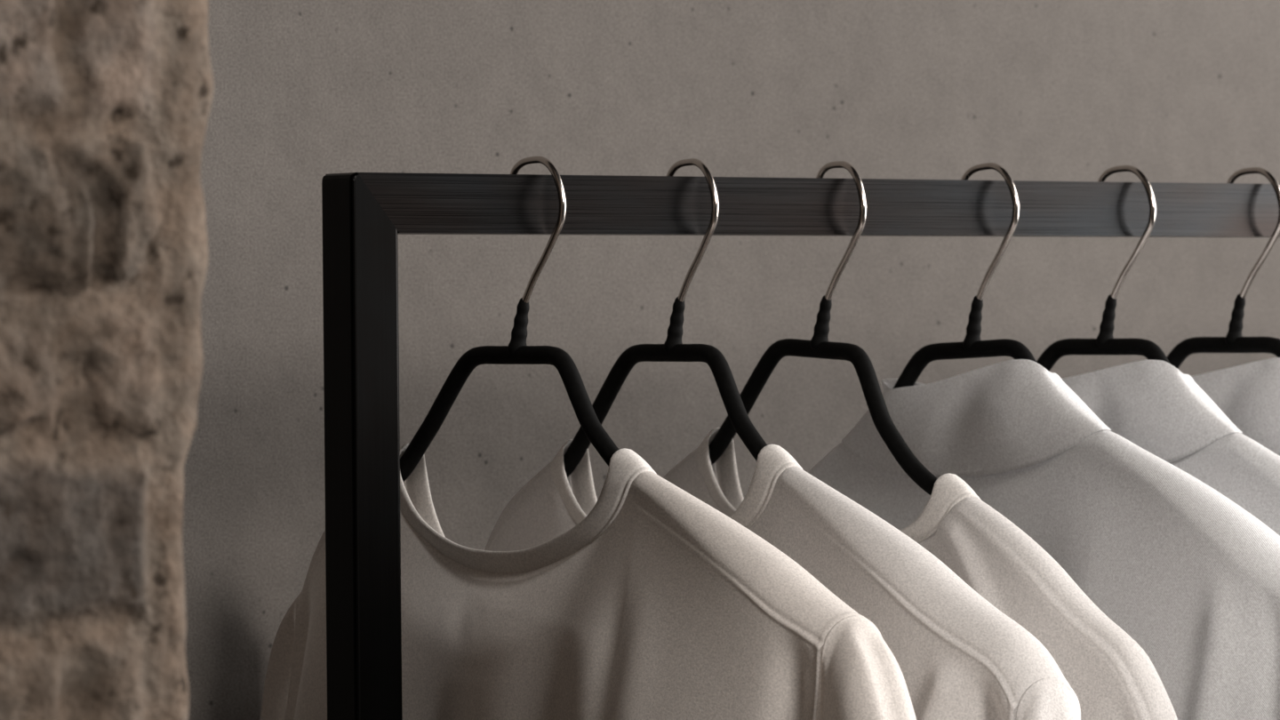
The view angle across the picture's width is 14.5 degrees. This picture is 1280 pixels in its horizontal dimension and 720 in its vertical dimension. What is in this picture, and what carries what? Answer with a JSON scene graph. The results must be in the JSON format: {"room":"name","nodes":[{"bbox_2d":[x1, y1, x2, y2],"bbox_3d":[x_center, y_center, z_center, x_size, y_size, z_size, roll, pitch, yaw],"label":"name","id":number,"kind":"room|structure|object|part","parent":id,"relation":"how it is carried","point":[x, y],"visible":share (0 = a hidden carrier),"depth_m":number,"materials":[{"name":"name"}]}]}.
{"room":"clothing store","nodes":[
{"label":"clothing store","id":0,"kind":"room"},
{"bbox_2d":[0,0,214,719],"bbox_3d":[-0.957,0.053,1.435,1.841,2.900,0.264,-1,1,-37],"label":"wall","id":1,"kind":"structure","parent":0,"point":[105,105],"depth_m":1.86,"materials":[{"name":"stone"}]},
{"bbox_2d":[182,0,1279,719],"bbox_3d":[0.110,0.030,3.139,6.000,2.900,0.120,-1,1,-37],"label":"wall","id":2,"kind":"structure","parent":0,"point":[305,92],"depth_m":2.98,"materials":[{"name":"grey paint"}]},
{"bbox_3d":[1.428,1.532,1.432,6.000,0.100,4.435,-1,1,-37],"label":"floor","id":3,"kind":"structure","parent":0,"visible":0},
{"bbox_2d":[321,172,1279,719],"bbox_3d":[0.398,0.689,2.906,1.360,1.580,0.510,-1,1,-37],"label":"rack","id":4,"kind":"object","parent":3,"relation":"on","point":[364,214],"visible":1,"depth_m":2.52,"materials":[{"name":"metal"}]},
{"bbox_3d":[-0.132,0.682,2.503,0.028,1.550,0.028,-1,1,-37],"label":"post","id":5,"kind":"part","parent":4,"relation":"part of","materials":[{"name":"metal"}]},
{"bbox_2d":[400,156,619,481],"bbox_3d":[-0.059,0.004,2.575,0.027,0.215,0.385,-1,1,-37],"label":"clothes hanger","id":6,"kind":"object","parent":4,"relation":"hanging from","point":[517,352],"visible":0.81,"depth_m":2.56,"materials":[{"name":"black plastic"}]},
{"bbox_3d":[-0.059,0.052,2.576,0.027,0.119,0.385,-1,1,-37],"label":"frame","id":7,"kind":"part","parent":6,"relation":"part of","materials":[{"name":"black plastic"}]},
{"bbox_2d":[260,443,916,719],"bbox_3d":[-0.041,0.391,2.557,0.095,0.690,0.562,-1,1,-40],"label":"t-shirt","id":8,"kind":"object","parent":6,"relation":"hanging from","point":[659,604],"visible":0.78,"depth_m":2.48,"materials":[{"name":"white fabric"}]},
{"bbox_2d":[563,158,767,477],"bbox_3d":[0.021,0.003,2.636,0.028,0.215,0.385,-1,1,-33],"label":"clothes hanger","id":9,"kind":"object","parent":4,"relation":"hanging from","point":[673,349],"visible":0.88,"depth_m":2.62,"materials":[{"name":"black plastic"}]},
{"bbox_3d":[0.021,0.051,2.636,0.027,0.119,0.385,-1,1,-33],"label":"frame","id":10,"kind":"part","parent":9,"relation":"part of","materials":[{"name":"black plastic"}]},
{"bbox_2d":[484,439,1080,719],"bbox_3d":[0.044,0.389,2.620,0.108,0.690,0.563,-1,1,-33],"label":"t-shirt","id":11,"kind":"object","parent":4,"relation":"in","point":[958,656],"visible":0.33,"depth_m":2.47,"materials":[{"name":"white fabric"}]},
{"bbox_3d":[0.391,-0.086,2.899,1.354,0.030,0.028,-1,1,-37],"label":"rail","id":12,"kind":"part","parent":4,"relation":"part of","materials":[{"name":"metal"}]},
{"bbox_2d":[708,160,937,495],"bbox_3d":[0.098,0.005,2.704,0.027,0.222,0.385,-1,1,-31],"label":"clothes hanger","id":13,"kind":"object","parent":4,"relation":"hanging from","point":[819,347],"visible":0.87,"depth_m":2.67,"materials":[{"name":"black plastic"}]},
{"bbox_3d":[0.099,0.049,2.703,0.027,0.119,0.385,-1,3,-31],"label":"frame","id":14,"kind":"part","parent":13,"relation":"part of","materials":[{"name":"black plastic"}]},
{"bbox_2d":[663,427,1177,719],"bbox_3d":[0.107,0.391,2.698,0.094,0.704,0.548,-1,1,-33],"label":"t-shirt","id":15,"kind":"object","parent":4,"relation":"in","point":[1111,676],"visible":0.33,"depth_m":2.54,"materials":[{"name":"white fabric"}]},
{"bbox_2d":[892,162,1037,389],"bbox_3d":[0.188,0.004,2.753,0.028,0.223,0.385,-1,1,-37],"label":"clothes hanger","id":16,"kind":"object","parent":4,"relation":"hanging from","point":[972,347],"visible":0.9,"depth_m":2.75,"materials":[{"name":"black plastic"}]},
{"bbox_3d":[0.187,0.049,2.755,0.027,0.119,0.385,-1,-2,-37],"label":"frame","id":17,"kind":"part","parent":16,"relation":"part of","materials":[{"name":"black plastic"}]},
{"bbox_2d":[807,359,1279,719],"bbox_3d":[0.212,0.370,2.730,0.094,0.740,0.562,-1,1,-40],"label":"shirt","id":18,"kind":"object","parent":16,"relation":"hanging from","point":[1188,573],"visible":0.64,"depth_m":2.65,"materials":[{"name":"white fabric"}]},
{"bbox_2d":[1036,165,1170,371],"bbox_3d":[0.264,-0.001,2.821,0.027,0.215,0.385,-1,1,-37],"label":"clothes hanger","id":19,"kind":"object","parent":4,"relation":"hanging from","point":[1105,344],"visible":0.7,"depth_m":2.81,"materials":[{"name":"black plastic"}]},
{"bbox_3d":[0.264,0.047,2.821,0.027,0.119,0.385,-1,1,-37],"label":"frame","id":20,"kind":"part","parent":19,"relation":"part of","materials":[{"name":"black plastic"}]},
{"bbox_2d":[1061,360,1279,535],"bbox_3d":[0.283,0.366,2.803,0.094,0.730,0.561,-1,1,-40],"label":"shirt","id":21,"kind":"object","parent":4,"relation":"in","point":[1159,408],"visible":0.23,"depth_m":2.75,"materials":[{"name":"white fabric"}]},
{"bbox_2d":[1166,167,1279,368],"bbox_3d":[0.343,-0.002,2.881,0.027,0.215,0.385,-1,1,-37],"label":"clothes hanger","id":22,"kind":"object","parent":4,"relation":"hanging from","point":[1234,341],"visible":0.62,"depth_m":2.87,"materials":[{"name":"black plastic"}]},
{"bbox_3d":[0.344,0.046,2.881,0.027,0.119,0.385,-1,1,-37],"label":"frame","id":23,"kind":"part","parent":22,"relation":"part of","materials":[{"name":"black plastic"}]},
{"bbox_2d":[1191,357,1279,455],"bbox_3d":[0.362,0.365,2.863,0.095,0.730,0.561,-1,1,-40],"label":"shirt","id":24,"kind":"object","parent":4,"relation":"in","point":[1248,394],"visible":0.09,"depth_m":2.84,"materials":[{"name":"white fabric"}]}
]}

